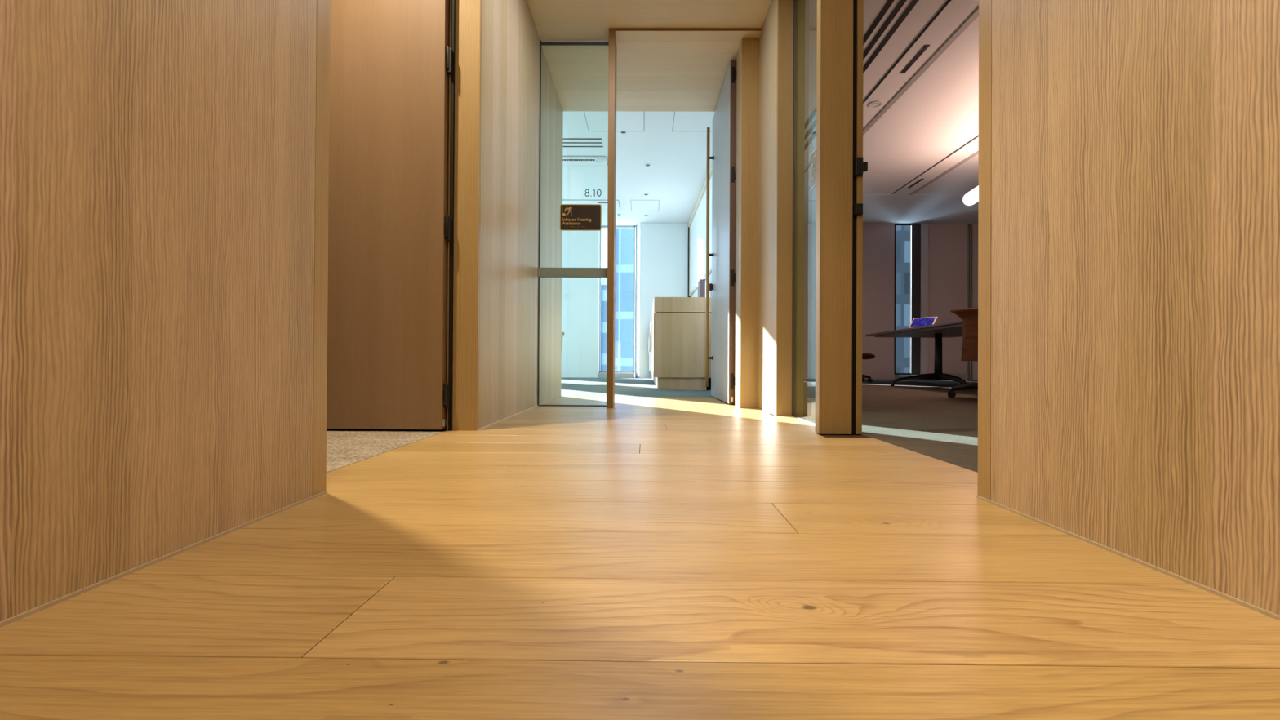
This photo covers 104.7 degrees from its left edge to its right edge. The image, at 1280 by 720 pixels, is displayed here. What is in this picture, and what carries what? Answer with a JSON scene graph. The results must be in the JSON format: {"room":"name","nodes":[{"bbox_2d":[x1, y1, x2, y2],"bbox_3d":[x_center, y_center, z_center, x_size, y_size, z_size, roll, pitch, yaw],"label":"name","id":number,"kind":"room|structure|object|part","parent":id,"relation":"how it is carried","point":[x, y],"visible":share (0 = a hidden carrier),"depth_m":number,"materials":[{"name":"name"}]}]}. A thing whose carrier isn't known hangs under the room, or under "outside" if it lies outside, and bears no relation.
{"room":"office corridor","nodes":[
{"label":"office corridor","id":0,"kind":"room"},
{"bbox_2d":[0,0,563,621],"bbox_3d":[-0.736,-0.896,0.750,0.125,2.360,6.680,0,0,0],"label":"wall","id":1,"kind":"structure","parent":0,"point":[157,157],"depth_m":0.72,"materials":[{"name":"brown wood"}]},
{"bbox_2d":[0,490,327,627],"bbox_3d":[-0.691,0.275,-0.765,0.004,0.004,3.660,0,0,0],"label":"baseboard","id":2,"kind":"structure","parent":1,"relation":"attached to","point":[13,619],"depth_m":0.67,"materials":[{"name":"brown wood"}]},
{"bbox_2d":[312,0,330,495],"bbox_3d":[-0.734,-0.894,1.051,0.125,2.360,0.042,0,0,0],"label":"trim","id":3,"kind":"structure","parent":1,"relation":"attached to","point":[323,6],"depth_m":1.05,"materials":[{"name":"brown wood"}]},
{"bbox_2d":[326,0,455,431],"bbox_3d":[-1.241,-0.893,2.036,0.953,2.360,0.058,0,0,0],"label":"door","id":4,"kind":"structure","parent":1,"relation":"in","point":[392,105],"depth_m":2.00,"materials":[{"name":"brown wood"}]},
{"bbox_2d":[452,0,481,431],"bbox_3d":[-0.714,-0.890,2.046,0.102,2.360,0.020,0,0,0],"label":"trim","id":5,"kind":"structure","parent":1,"relation":"attached to","point":[468,61],"depth_m":2.04,"materials":[{"name":"brown wood"}]},
{"bbox_2d":[477,395,561,430],"bbox_3d":[-0.658,0.293,3.059,0.005,0.004,2.050,0,0,0],"label":"baseboard","id":6,"kind":"structure","parent":1,"relation":"attached to","point":[560,396],"depth_m":2.57,"materials":[{"name":"brown wood"}]},
{"bbox_2d":[537,40,608,406],"bbox_3d":[-0.427,-0.883,3.185,0.453,2.360,0.038,0,0,0],"label":"window","id":7,"kind":"structure","parent":1,"relation":"in","point":[542,272],"depth_m":3.18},
{"bbox_3d":[-0.428,-0.561,3.175,0.452,0.061,0.021,0,0,0],"label":"rail","id":8,"kind":"part","parent":7,"relation":"part of","materials":[{"name":"brown wood"}]},
{"bbox_2d":[560,204,601,231],"bbox_3d":[-0.383,-0.919,3.184,0.268,0.170,0.005,0,0,0],"label":"sign","id":9,"kind":"object","parent":7,"relation":"attached to","point":[573,217],"visible":1,"depth_m":3.18,"materials":[{"name":"brown metal"}]},
{"bbox_2d":[585,189,601,196],"bbox_3d":[-0.302,-1.078,3.187,0.106,0.048,0.001,0,0,0],"label":"room number","id":10,"kind":"object","parent":7,"relation":"attached to","point":[585,189],"visible":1,"depth_m":3.19,"materials":[{"name":"plastic"}]},
{"bbox_2d":[561,231,599,377],"bbox_3d":[-1.416,-1.096,9.157,1.320,2.830,0.280,0,0,0],"label":"wall pier","id":11,"kind":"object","parent":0,"point":[580,249],"visible":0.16,"depth_m":9.01,"materials":[{"name":"white paint"}]},
{"bbox_2d":[564,292,568,298],"bbox_3d":[-1.342,-1.172,9.008,0.080,0.120,0.018,0,0,0],"label":"wall switch","id":12,"kind":"object","parent":11,"relation":"attached to","point":[566,294],"visible":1,"depth_m":9.00,"materials":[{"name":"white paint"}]},
{"bbox_2d":[561,372,597,377],"bbox_3d":[-1.421,0.268,9.005,1.290,0.100,0.012,0,0,0],"label":"baseboard","id":13,"kind":"structure","parent":11,"relation":"attached to","point":[580,375],"depth_m":9.00,"materials":[{"name":"white paint"}]},
{"bbox_2d":[598,225,635,377],"bbox_3d":[-0.426,-1.091,9.149,0.660,2.830,0.260,0,0,0],"label":"window","id":14,"kind":"structure","parent":11,"relation":"attached to","point":[602,374],"depth_m":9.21,"materials":[{"name":"clear glass"}]},
{"bbox_3d":[-0.434,0.282,9.143,0.652,0.085,0.260,0,0,0],"label":"sill","id":15,"kind":"part","parent":14,"relation":"part of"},
{"bbox_2d":[0,377,1279,719],"bbox_3d":[1.276,0.333,3.338,15.500,0.050,11.900,0,0,0],"label":"floor","id":16,"kind":"structure","parent":0,"point":[639,557],"depth_m":0.59,"materials":[{"name":"brown wood"}]},
{"bbox_2d":[648,297,711,390],"bbox_3d":[0.514,-0.159,6.977,0.752,0.957,3.800,0,0,0],"label":"credenza","id":17,"kind":"object","parent":16,"relation":"on","point":[677,325],"visible":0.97,"depth_m":5.08,"materials":[{"name":"brown wood"}]},
{"bbox_3d":[0.138,-0.273,5.800,0.018,0.270,0.020,0,0,0],"label":"handle","id":18,"kind":"part","parent":17,"relation":"part of","materials":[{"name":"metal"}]},
{"bbox_3d":[0.158,-0.150,6.222,0.016,0.658,0.735,0,0,0],"label":"door","id":19,"kind":"part","parent":17,"relation":"part of","materials":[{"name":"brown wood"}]},
{"bbox_3d":[0.151,-0.153,5.477,0.016,0.658,0.735,0,0,0],"label":"door","id":20,"kind":"part","parent":17,"relation":"part of","materials":[{"name":"white wood"}]},
{"bbox_2d":[649,297,711,331],"bbox_3d":[0.527,-0.560,6.979,0.730,0.154,3.800,0,0,0],"label":"countertop","id":21,"kind":"structure","parent":17,"relation":"on","point":[660,304],"depth_m":5.08,"materials":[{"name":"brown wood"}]},
{"bbox_2d":[697,279,705,297],"bbox_3d":[0.812,-0.843,6.527,0.075,0.410,0.260,0,0,0],"label":"box file","id":22,"kind":"object","parent":17,"relation":"on","point":[701,283],"visible":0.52,"depth_m":6.40,"materials":[{"name":"cardboard"}]},
{"bbox_2d":[815,0,867,434],"bbox_3d":[0.823,-0.881,2.014,0.188,2.360,0.057,0,0,0],"label":"trim","id":23,"kind":"structure","parent":16,"relation":"on","point":[840,165],"depth_m":2.00,"materials":[{"name":"brown wood"}]},
{"bbox_3d":[0.881,-0.607,1.996,0.031,0.044,0.024,0,0,0],"label":"strike plate","id":24,"kind":"part","parent":23,"relation":"part of","materials":[{"name":"black metal"}]},
{"bbox_3d":[0.882,-0.780,1.996,0.031,0.072,0.024,0,0,0],"label":"strike plate","id":25,"kind":"part","parent":23,"relation":"part of","materials":[{"name":"black metal"}]},
{"bbox_2d":[862,352,875,382],"bbox_3d":[3.281,-0.025,7.766,0.664,0.728,0.652,0,0,-10],"label":"chair","id":26,"kind":"object","parent":16,"relation":"on","point":[864,355],"visible":0.09,"depth_m":7.58,"materials":[{"name":"black metal"}]},
{"bbox_3d":[3.359,-0.060,7.765,0.450,0.098,0.476,0,0,-10],"label":"seat","id":27,"kind":"part","parent":26,"relation":"part of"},
{"bbox_2d":[865,320,966,386],"bbox_3d":[4.050,-0.030,5.986,1.701,0.732,3.440,0,0,0],"label":"meeting table","id":28,"kind":"object","parent":16,"relation":"on","point":[938,331],"visible":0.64,"depth_m":6.39,"materials":[{"name":"black wood"}]},
{"bbox_2d":[908,316,937,328],"bbox_3d":[3.534,-0.467,6.164,0.155,0.136,0.290,1,0,-35],"label":"tablet","id":29,"kind":"object","parent":28,"relation":"on","point":[919,322],"visible":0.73,"depth_m":6.16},
{"bbox_2d":[947,307,977,397],"bbox_3d":[2.881,-0.044,4.012,0.652,0.728,0.664,0,0,35],"label":"chair","id":30,"kind":"object","parent":16,"relation":"on","point":[969,317],"visible":0.21,"depth_m":3.98,"materials":[{"name":"black metal"}]},
{"bbox_3d":[2.938,-0.079,4.067,0.476,0.098,0.450,0,0,35],"label":"seat","id":31,"kind":"part","parent":30,"relation":"part of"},
{"bbox_3d":[2.781,-0.200,3.847,0.624,0.419,0.187,0,0,35],"label":"backrest","id":32,"kind":"part","parent":30,"relation":"part of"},
{"bbox_2d":[527,0,771,111],"bbox_3d":[0.053,-2.101,0.749,1.690,0.060,6.680,0,0,0],"label":"ceiling","id":33,"kind":"structure","parent":0,"point":[648,80],"depth_m":3.33,"materials":[{"name":"white paint"}]},
{"bbox_2d":[634,222,688,377],"bbox_3d":[0.415,-1.086,9.142,1.017,2.830,0.280,0,0,0],"label":"wall pier","id":34,"kind":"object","parent":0,"point":[661,249],"visible":0.46,"depth_m":9.00,"materials":[{"name":"white paint"}]},
{"bbox_2d":[639,372,652,377],"bbox_3d":[0.432,0.278,8.989,0.885,0.100,0.012,0,0,0],"label":"baseboard","id":35,"kind":"object","parent":34,"relation":"attached to","point":[642,375],"visible":0.36,"depth_m":8.99,"materials":[{"name":"white paint"}]},
{"bbox_2d":[690,272,711,383],"bbox_3d":[0.990,-1.094,6.687,0.095,2.830,5.222,0,0,-1],"label":"wall partition","id":36,"kind":"structure","parent":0,"point":[695,294],"depth_m":6.83,"materials":[{"name":"white paint"}]},
{"bbox_2d":[688,164,711,297],"bbox_3d":[0.924,-1.825,7.181,0.052,1.356,3.600,0,0,-1],"label":"board","id":37,"kind":"object","parent":36,"relation":"attached to","point":[697,222],"visible":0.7,"depth_m":7.69,"materials":[{"name":"white metal"}]},
{"bbox_2d":[734,0,777,415],"bbox_3d":[0.823,-0.875,3.387,0.146,2.360,1.380,0,0,0],"label":"wall","id":38,"kind":"structure","parent":0,"point":[768,36],"depth_m":2.89,"materials":[{"name":"brown wood"}]},
{"bbox_2d":[606,27,761,408],"bbox_3d":[0.274,-0.879,3.181,0.948,2.360,0.242,0,0,0],"label":"trim","id":39,"kind":"structure","parent":38,"relation":"attached to","point":[746,40],"depth_m":3.12,"materials":[{"name":"brown wood"}]},
{"bbox_3d":[-0.180,-0.882,3.152,0.040,2.360,0.177,0,0,0],"label":"post","id":40,"kind":"part","parent":39,"relation":"part of","materials":[{"name":"brown wood"}]},
{"bbox_2d":[705,59,736,404],"bbox_3d":[0.599,-0.868,3.759,0.101,2.330,0.850,0,0,0],"label":"door","id":41,"kind":"structure","parent":38,"relation":"in","point":[722,286],"depth_m":3.60,"materials":[{"name":"grey wood"}]},
{"bbox_3d":[0.561,-0.853,4.099,0.025,2.150,0.025,0,0,0],"label":"pull handle","id":42,"kind":"part","parent":41,"relation":"part of","materials":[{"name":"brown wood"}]},
{"bbox_2d":[775,0,804,416],"bbox_3d":[0.817,-0.878,2.686,0.146,2.360,0.020,0,0,0],"label":"trim","id":43,"kind":"structure","parent":38,"relation":"attached to","point":[784,7],"depth_m":2.67,"materials":[{"name":"brown wood"}]},
{"bbox_2d":[791,0,815,424],"bbox_3d":[0.830,-0.879,2.359,0.013,2.360,0.633,0,0,0],"label":"window","id":44,"kind":"structure","parent":38,"relation":"in","point":[794,1],"depth_m":2.67,"materials":[{"name":"clear glass"}]},
{"bbox_2d":[810,147,816,188],"bbox_3d":[0.821,-0.905,2.241,0.005,0.170,0.268,0,0,0],"label":"sign","id":45,"kind":"object","parent":44,"relation":"attached to","point":[813,157],"visible":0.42,"depth_m":2.33,"materials":[{"name":"plastic"}]},
{"bbox_2d":[562,0,978,226],"bbox_3d":[1.293,-2.552,3.351,15.500,0.060,11.900,0,0,0],"label":"ceiling","id":46,"kind":"structure","parent":0,"point":[938,114],"depth_m":5.84,"materials":[{"name":"white paint"}]},
{"bbox_2d":[562,138,603,146],"bbox_3d":[-1.487,-2.525,5.744,2.100,0.004,0.222,0,0,0],"label":"ceiling vent","id":47,"kind":"object","parent":46,"relation":"in","point":[562,139],"visible":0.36,"depth_m":5.74,"materials":[{"name":"black metal"}]},
{"bbox_2d":[562,155,608,165],"bbox_3d":[-1.473,-2.515,6.254,2.120,0.020,0.296,0,0,0],"label":"panel","id":48,"kind":"object","parent":46,"relation":"attached to","point":[566,160],"visible":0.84,"depth_m":6.22,"materials":[{"name":"paint"}]},
{"bbox_2d":[562,159,594,160],"bbox_3d":[-0.777,-2.508,6.198,0.413,0.005,0.040,0,0,0],"label":"vent","id":49,"kind":"object","parent":48,"relation":"attached to","point":[562,159],"depth_m":6.19,"materials":[{"name":"black metal"}]},
{"bbox_2d":[562,200,620,208],"bbox_3d":[-1.423,-2.509,7.974,2.190,0.016,0.436,0,0,0],"label":"panel","id":50,"kind":"object","parent":46,"relation":"attached to","point":[603,203],"visible":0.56,"depth_m":7.86,"materials":[{"name":"paint"}]},
{"bbox_2d":[583,111,644,131],"bbox_3d":[-0.263,-2.521,5.104,0.620,0.004,0.700,0,0,0],"label":"access panel","id":51,"kind":"object","parent":46,"relation":"attached to","point":[595,121],"visible":0.56,"depth_m":5.21,"materials":[{"name":"paint"}]},
{"bbox_2d":[619,130,627,134],"bbox_3d":[-0.184,-2.519,5.463,0.090,0.005,0.090,0,0,0],"label":"recessed light","id":52,"kind":"object","parent":46,"relation":"in","point":[623,132],"visible":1,"depth_m":5.47,"materials":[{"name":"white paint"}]},
{"bbox_2d":[630,200,659,211],"bbox_3d":[0.082,-2.506,8.036,0.460,0.004,0.570,0,0,0],"label":"access panel","id":53,"kind":"object","parent":46,"relation":"attached to","point":[636,205],"visible":1,"depth_m":8.00,"materials":[{"name":"paint"}]},
{"bbox_2d":[671,111,715,132],"bbox_3d":[0.667,-2.516,5.096,0.640,0.004,0.700,0,0,0],"label":"access panel","id":54,"kind":"object","parent":46,"relation":"attached to","point":[683,122],"visible":0.34,"depth_m":5.22,"materials":[{"name":"paint"}]},
{"bbox_2d":[804,107,816,150],"bbox_3d":[1.859,-2.508,5.402,0.214,0.005,0.963,0,0,0],"label":"ceiling vent","id":55,"kind":"object","parent":46,"relation":"in","point":[814,113],"depth_m":5.35,"materials":[{"name":"black metal"}]},
{"bbox_2d":[863,0,894,44],"bbox_3d":[1.759,-2.516,3.691,0.044,0.005,0.469,0,0,0],"label":"ceiling vent","id":56,"kind":"object","parent":46,"relation":"in","point":[889,2],"depth_m":3.65,"materials":[{"name":"black metal"}]},
{"bbox_2d":[863,0,906,58],"bbox_3d":[1.845,-2.515,3.785,0.045,0.005,0.659,0,0,0],"label":"ceiling vent","id":57,"kind":"object","parent":46,"relation":"in","point":[886,24],"depth_m":3.72,"materials":[{"name":"black metal"}]},
{"bbox_2d":[862,0,919,73],"bbox_3d":[1.931,-2.514,3.888,0.045,0.005,0.868,0,0,0],"label":"ceiling vent","id":58,"kind":"object","parent":46,"relation":"in","point":[913,2],"depth_m":3.80,"materials":[{"name":"black metal"}]},
{"bbox_2d":[804,0,978,189],"bbox_3d":[2.322,-2.500,4.792,0.313,0.020,4.800,0,0,0],"label":"panel","id":59,"kind":"object","parent":46,"relation":"attached to","point":[954,16],"visible":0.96,"depth_m":4.08,"materials":[{"name":"paint"}]},
{"bbox_2d":[900,44,929,73],"bbox_3d":[2.284,-2.500,4.114,0.040,0.005,0.383,0,0,0],"label":"vent","id":60,"kind":"object","parent":59,"relation":"attached to","point":[921,51],"depth_m":4.10,"materials":[{"name":"black metal"}]},
{"bbox_2d":[892,134,978,195],"bbox_3d":[3.920,-2.485,5.989,0.318,0.020,2.820,0,0,0],"label":"panel","id":61,"kind":"object","parent":46,"relation":"attached to","point":[970,149],"visible":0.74,"depth_m":6.38,"materials":[{"name":"paint"}]},
{"bbox_2d":[907,178,924,187],"bbox_3d":[3.868,-2.478,6.936,0.040,0.005,0.353,0,0,0],"label":"vent","id":62,"kind":"object","parent":61,"relation":"attached to","point":[918,180],"depth_m":6.93,"materials":[{"name":"black metal"}]},
{"bbox_2d":[963,186,978,205],"bbox_3d":[3.774,-2.173,4.741,0.149,0.632,2.500,0,0,8],"label":"pendant lamp","id":63,"kind":"object","parent":46,"relation":"hanging from","point":[971,197],"visible":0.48,"depth_m":5.76,"materials":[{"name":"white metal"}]},
{"bbox_2d":[803,223,894,373],"bbox_3d":[3.093,-1.071,9.119,3.060,2.830,0.280,0,0,0],"label":"wall pier","id":64,"kind":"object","parent":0,"point":[878,239],"visible":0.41,"depth_m":8.97,"materials":[{"name":"paint"}]},
{"bbox_2d":[803,373,894,379],"bbox_3d":[3.084,0.293,8.966,3.060,0.100,0.014,0,0,0],"label":"baseboard","id":65,"kind":"structure","parent":64,"relation":"attached to","point":[806,375],"depth_m":8.95,"materials":[{"name":"paint"}]},
{"bbox_2d":[893,223,920,379],"bbox_3d":[4.852,-1.062,8.904,0.460,2.830,0.260,0,0,0],"label":"window","id":66,"kind":"structure","parent":64,"relation":"attached to","point":[897,375],"depth_m":8.95,"materials":[{"name":"black metal"}]},
{"bbox_3d":[4.844,0.311,8.898,0.452,0.085,0.260,0,0,0],"label":"sill","id":67,"kind":"part","parent":66,"relation":"part of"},
{"bbox_2d":[928,223,967,373],"bbox_3d":[5.573,-1.057,9.098,0.720,2.830,0.280,0,0,0],"label":"wall pier","id":68,"kind":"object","parent":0,"point":[947,242],"visible":0.65,"depth_m":8.96,"materials":[{"name":"paint"}]},
{"bbox_2d":[920,222,928,373],"bbox_3d":[5.147,-1.060,8.967,0.130,2.830,0.070,0,0,0],"label":"trim","id":69,"kind":"structure","parent":68,"relation":"attached to","point":[924,227],"depth_m":8.93,"materials":[{"name":"black metal"}]},
{"bbox_2d":[928,373,967,379],"bbox_3d":[5.569,0.298,8.945,0.710,0.120,0.014,0,0,0],"label":"baseboard","id":70,"kind":"structure","parent":68,"relation":"attached to","point":[963,375],"depth_m":8.94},
{"bbox_2d":[967,223,973,379],"bbox_3d":[5.982,-1.055,8.975,0.100,2.830,0.060,0,0,0],"label":"trim","id":71,"kind":"structure","parent":68,"relation":"attached to","point":[970,227],"depth_m":8.96,"materials":[{"name":"brown metal"}]},
{"bbox_2d":[973,223,977,379],"bbox_3d":[7.558,-1.045,9.082,3.050,2.830,0.280,0,0,0],"label":"wall pier","id":72,"kind":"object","parent":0,"point":[975,225],"visible":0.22,"depth_m":8.96,"materials":[{"name":"paint"}]},
{"bbox_2d":[991,0,1279,615],"bbox_3d":[0.796,-0.894,-0.790,0.164,2.360,3.626,0,0,0],"label":"wall","id":73,"kind":"structure","parent":0,"point":[1135,204],"depth_m":0.71,"materials":[{"name":"brown wood"}]},
{"bbox_2d":[977,0,991,500],"bbox_3d":[0.812,-0.886,1.044,0.164,2.360,0.038,0,0,0],"label":"trim","id":74,"kind":"structure","parent":73,"relation":"attached to","point":[984,202],"depth_m":1.04,"materials":[{"name":"brown wood"}]},
{"bbox_2d":[976,495,1279,621],"bbox_3d":[0.706,0.283,-0.775,0.004,0.004,3.664,0,0,0],"label":"baseboard","id":75,"kind":"structure","parent":73,"relation":"attached to","point":[1231,598],"depth_m":0.69,"materials":[{"name":"brown wood"}]},
{"label":"outside","id":76,"kind":"structure","parent":0,"visible":0},
{"bbox_2d":[600,277,607,371],"bbox_3d":[-8.245,10.616,60.948,11.000,39.800,10.550,0,0,0],"label":"office block","id":77,"kind":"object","parent":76,"point":[603,280],"visible":0.02,"depth_m":56.05,"materials":[{"name":"blue glass"}]},
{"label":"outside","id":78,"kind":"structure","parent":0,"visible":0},
{"bbox_2d":[895,225,910,373],"bbox_3d":[20.345,0.187,40.755,12.400,60.800,10.550,0,0,0],"label":"office tower","id":79,"kind":"structure","parent":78,"point":[903,232],"depth_m":35.87,"materials":[{"name":"blue glass"}]}
]}

